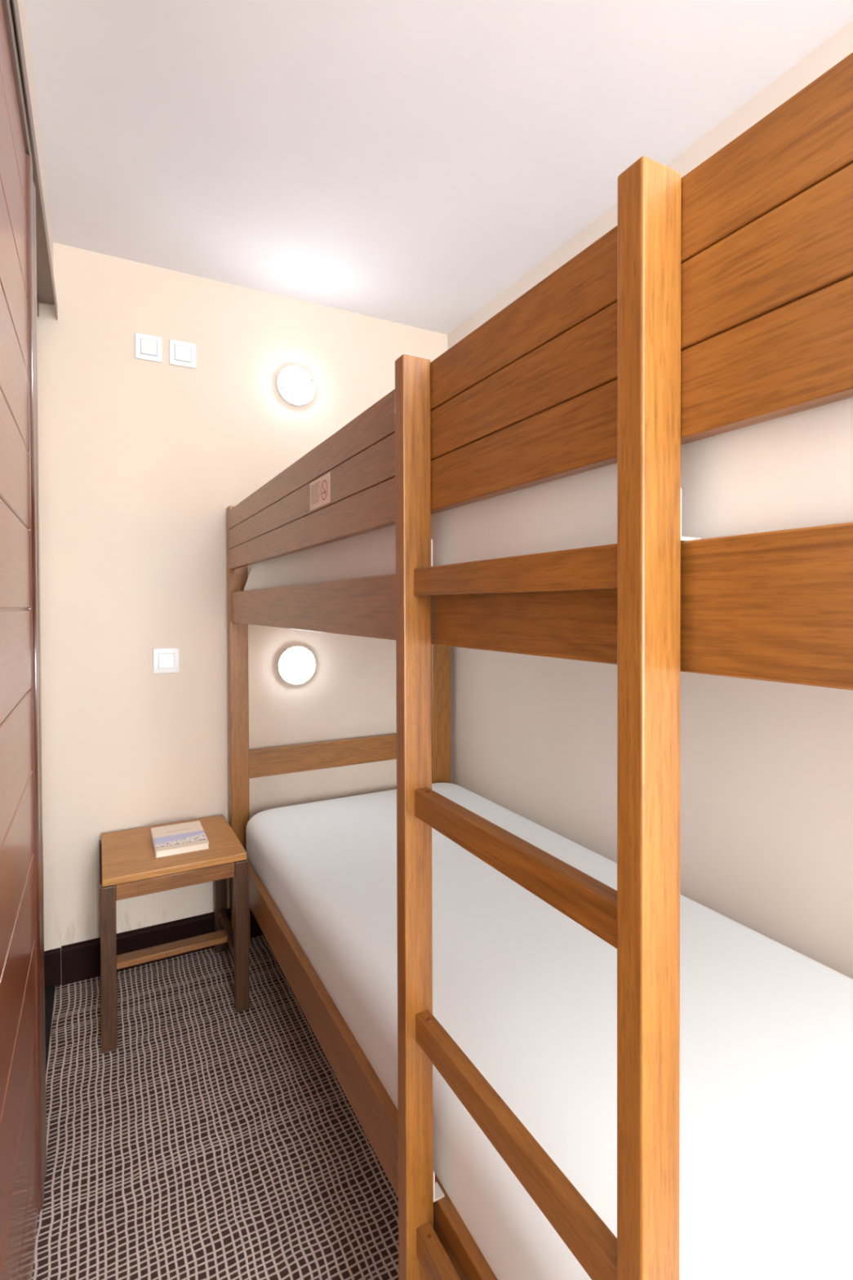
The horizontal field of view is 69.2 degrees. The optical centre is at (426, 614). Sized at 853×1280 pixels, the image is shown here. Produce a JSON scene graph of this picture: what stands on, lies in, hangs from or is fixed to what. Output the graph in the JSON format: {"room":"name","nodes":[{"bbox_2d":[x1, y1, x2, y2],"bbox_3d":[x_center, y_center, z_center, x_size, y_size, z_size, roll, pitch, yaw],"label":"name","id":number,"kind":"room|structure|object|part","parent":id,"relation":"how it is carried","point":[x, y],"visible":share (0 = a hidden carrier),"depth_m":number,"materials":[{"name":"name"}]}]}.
{"room":"bunk bedroom","nodes":[
{"label":"bunk bedroom","id":0,"kind":"room"},
{"bbox_2d":[17,0,53,305],"bbox_3d":[-0.056,0.032,-0.493,0.338,2.349,5.381,-1,1,-28],"label":"wall","id":1,"kind":"structure","parent":0,"point":[20,2],"depth_m":1.37,"materials":[{"name":"beige paint"}]},
{"bbox_2d":[0,0,46,1279],"bbox_3d":[-0.607,0.131,0.872,0.046,2.096,0.988,-1,1,-28],"label":"door","id":2,"kind":"structure","parent":1,"relation":"in","point":[23,1117],"depth_m":1.00,"materials":[{"name":"brown wood"}]},
{"bbox_3d":[-0.584,-0.901,0.832,0.019,0.032,0.914,-1,1,-28],"label":"rail","id":3,"kind":"part","parent":2,"relation":"part of","materials":[{"name":"brown metal"}]},
{"bbox_3d":[-0.792,0.145,1.219,0.046,2.060,0.058,-1,1,-28],"label":"edge moulding","id":4,"kind":"part","parent":2,"relation":"part of","materials":[{"name":"brown wood"}]},
{"bbox_3d":[-0.824,0.147,1.280,0.045,2.054,0.066,-1,1,-28],"label":"edge moulding","id":5,"kind":"part","parent":2,"relation":"part of","materials":[{"name":"brown wood"}]},
{"bbox_2d":[9,0,57,319],"bbox_3d":[-0.771,-0.939,1.159,0.052,0.046,1.749,-1,1,-28],"label":"track","id":6,"kind":"object","parent":1,"relation":"attached to","point":[46,290],"visible":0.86,"depth_m":1.46,"materials":[{"name":"silver metal"}]},
{"bbox_2d":[31,934,398,1279],"bbox_3d":[0.767,1.238,-0.042,1.547,0.080,5.581,-1,1,-28],"label":"floor","id":7,"kind":"structure","parent":0,"point":[215,1141],"depth_m":1.38,"materials":[{"name":"carpet"}]},
{"bbox_2d":[44,985,55,1072],"bbox_3d":[-0.793,1.215,1.167,0.070,0.066,1.781,-1,1,-28],"label":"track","id":8,"kind":"object","parent":7,"relation":"attached to","point":[49,991],"visible":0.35,"depth_m":1.83,"materials":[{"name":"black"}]},
{"bbox_2d":[98,814,249,1053],"bbox_3d":[-0.793,0.944,1.924,0.392,0.469,0.392,-1,1,-28],"label":"bedside table","id":9,"kind":"object","parent":7,"relation":"on","point":[129,867],"visible":0.98,"depth_m":1.83,"materials":[{"name":"brown wood"}]},
{"bbox_3d":[-1.033,0.955,1.999,0.039,0.447,0.034,-1,1,-28],"label":"leg","id":10,"kind":"part","parent":9,"relation":"part of","materials":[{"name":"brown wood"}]},
{"bbox_3d":[-0.865,0.958,1.683,0.039,0.447,0.034,-1,1,-28],"label":"leg","id":11,"kind":"part","parent":9,"relation":"part of","materials":[{"name":"brown wood"}]},
{"bbox_3d":[-0.793,0.720,1.921,0.382,0.020,0.386,-1,1,-28],"label":"seat","id":12,"kind":"part","parent":9,"relation":"part of","materials":[{"name":"brown wood"}]},
{"bbox_2d":[151,820,208,857],"bbox_3d":[-0.774,0.700,1.936,0.149,0.018,0.220,-1,1,-27],"label":"book","id":13,"kind":"object","parent":9,"relation":"on","point":[188,837],"visible":1,"depth_m":1.91,"materials":[{"name":"beige paper"}]},
{"bbox_3d":[-0.722,0.951,2.165,0.039,0.447,0.034,-1,1,-28],"label":"leg","id":14,"kind":"part","parent":9,"relation":"part of","materials":[{"name":"brown wood"}]},
{"bbox_3d":[-0.553,0.955,1.849,0.039,0.447,0.034,-1,1,-28],"label":"leg","id":15,"kind":"part","parent":9,"relation":"part of","materials":[{"name":"brown wood"}]},
{"bbox_2d":[226,52,852,1279],"bbox_3d":[0.211,0.406,1.423,0.891,1.551,2.215,-1,1,-28],"label":"bunk bed","id":16,"kind":"object","parent":7,"relation":"on","point":[526,398],"visible":0.49,"depth_m":0.57,"materials":[{"name":"brown wood"}]},
{"bbox_3d":[-0.665,0.399,2.188,0.064,1.551,0.040,-1,1,-28],"label":"post","id":17,"kind":"part","parent":16,"relation":"part of","materials":[{"name":"brown wood"}]},
{"bbox_2d":[304,472,330,511],"bbox_3d":[-0.227,-0.248,1.274,0.010,0.062,0.143,-1,1,-28],"label":"sticker","id":18,"kind":"object","parent":16,"relation":"attached to","point":[320,489],"visible":1,"depth_m":1.26,"materials":[{"name":"beige paper"}]},
{"bbox_2d":[311,481,319,504],"bbox_3d":[-0.231,-0.253,1.292,0.001,0.039,0.061,-1,1,-28],"label":"print","id":19,"kind":"object","parent":18,"relation":"attached to","point":[315,486],"depth_m":1.29,"materials":[{"name":"brown"}]},
{"bbox_3d":[-0.311,0.531,2.378,0.736,0.098,0.020,-1,1,-28],"label":"head rail","id":20,"kind":"part","parent":16,"relation":"part of","materials":[{"name":"brown wood"}]},
{"bbox_3d":[-0.166,0.869,1.227,0.020,0.108,2.134,-1,1,-28],"label":"rail","id":21,"kind":"part","parent":16,"relation":"part of","materials":[{"name":"brown wood"}]},
{"bbox_3d":[0.054,0.391,2.571,0.090,1.551,0.040,-1,1,-28],"label":"post","id":22,"kind":"part","parent":16,"relation":"part of","materials":[{"name":"brown wood"}]},
{"bbox_3d":[-0.176,-0.248,1.209,0.019,0.203,2.134,-1,1,-28],"label":"guard panel","id":23,"kind":"part","parent":16,"relation":"part of","materials":[{"name":"brown wood"}]},
{"bbox_3d":[-0.169,-0.014,1.216,0.020,0.104,2.134,-1,1,-28],"label":"rail","id":24,"kind":"part","parent":16,"relation":"part of","materials":[{"name":"brown wood"}]},
{"bbox_2d":[395,155,701,1279],"bbox_3d":[0.092,0.422,0.680,0.068,1.537,0.438,-1,1,-28],"label":"ladder","id":25,"kind":"object","parent":16,"relation":"attached to","point":[641,918],"visible":1,"depth_m":0.49,"materials":[{"name":"brown wood"}]},
{"bbox_3d":[-0.016,0.421,0.856,0.043,1.537,0.027,-1,1,-28],"label":"rail post","id":26,"kind":"part","parent":25,"relation":"part of","materials":[{"name":"brown wood"}]},
{"bbox_3d":[0.177,0.425,0.493,0.043,1.537,0.027,-1,1,-28],"label":"rail post","id":27,"kind":"part","parent":25,"relation":"part of","materials":[{"name":"brown wood"}]},
{"bbox_2d":[244,397,852,591],"bbox_3d":[0.212,-0.104,1.425,0.846,0.212,2.038,-1,1,-28],"label":"mattress","id":28,"kind":"object","parent":16,"relation":"on","point":[793,471],"visible":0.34,"depth_m":0.51,"materials":[{"name":"white fabric"}]},
{"bbox_2d":[245,782,852,1279],"bbox_3d":[0.205,0.782,1.450,0.858,0.210,2.032,-1,1,-28],"label":"mattress","id":29,"kind":"object","parent":16,"relation":"on","point":[527,993],"visible":0.62,"depth_m":1.01,"materials":[{"name":"white fabric"}]},
{"bbox_2d":[36,242,447,961],"bbox_3d":[-0.667,0.039,2.286,1.870,2.429,0.100,-1,1,-28],"label":"wall","id":30,"kind":"structure","parent":0,"point":[142,463],"depth_m":2.11,"materials":[{"name":"beige paint"}]},
{"bbox_2d":[44,947,61,987],"bbox_3d":[-1.204,1.121,1.952,0.086,0.116,0.006,-1,1,-28],"label":"baseboard","id":31,"kind":"structure","parent":30,"relation":"attached to","point":[52,963],"depth_m":1.96,"materials":[{"name":"black wood"}]},
{"bbox_2d":[134,333,162,362],"bbox_3d":[-0.930,-0.893,2.072,0.083,0.084,0.012,-1,1,-28],"label":"light switch","id":32,"kind":"object","parent":30,"relation":"attached to","point":[147,347],"visible":1,"depth_m":2.07,"materials":[{"name":"white plastic"}]},
{"bbox_2d":[61,907,263,985],"bbox_3d":[-0.531,1.112,2.306,1.431,0.120,0.013,-1,1,-28],"label":"baseboard","id":33,"kind":"structure","parent":30,"relation":"attached to","point":[80,961],"depth_m":2.07,"materials":[{"name":"black wood"}]},
{"bbox_2d":[152,647,179,674],"bbox_3d":[-0.886,0.158,2.107,0.082,0.086,0.012,-1,1,-28],"label":"light switch","id":34,"kind":"object","parent":30,"relation":"attached to","point":[165,660],"visible":1,"depth_m":2.10,"materials":[{"name":"white plastic"}]},
{"bbox_2d":[168,339,195,368],"bbox_3d":[-0.836,-0.893,2.122,0.086,0.085,0.012,-1,1,-28],"label":"light switch","id":35,"kind":"object","parent":30,"relation":"attached to","point":[181,353],"visible":1,"depth_m":2.12,"materials":[{"name":"white plastic"}]},
{"bbox_2d":[275,365,315,406],"bbox_3d":[-0.481,-0.850,2.294,0.146,0.146,0.044,-1,1,-28],"label":"wall lamp","id":36,"kind":"object","parent":30,"relation":"attached to","point":[295,385],"visible":1,"depth_m":2.28,"materials":[{"name":"white"}]},
{"bbox_2d":[276,645,315,684],"bbox_3d":[-0.481,0.190,2.305,0.146,0.146,0.044,-1,1,-28],"label":"wall lamp","id":37,"kind":"object","parent":30,"relation":"attached to","point":[295,664],"visible":1,"depth_m":2.29,"materials":[{"name":"white"}]},
{"bbox_2d":[23,0,852,334],"bbox_3d":[0.616,-1.189,-0.149,1.870,0.080,5.581,-1,1,-28],"label":"ceiling","id":38,"kind":"structure","parent":0,"point":[408,162],"depth_m":1.46,"materials":[{"name":"paint"}]},
{"bbox_2d":[447,19,852,978],"bbox_3d":[1.425,0.057,0.239,0.100,2.429,5.481,-1,1,-28],"label":"wall","id":39,"kind":"structure","parent":0,"point":[766,766],"depth_m":1.50,"materials":[{"name":"beige paint"}]}
]}

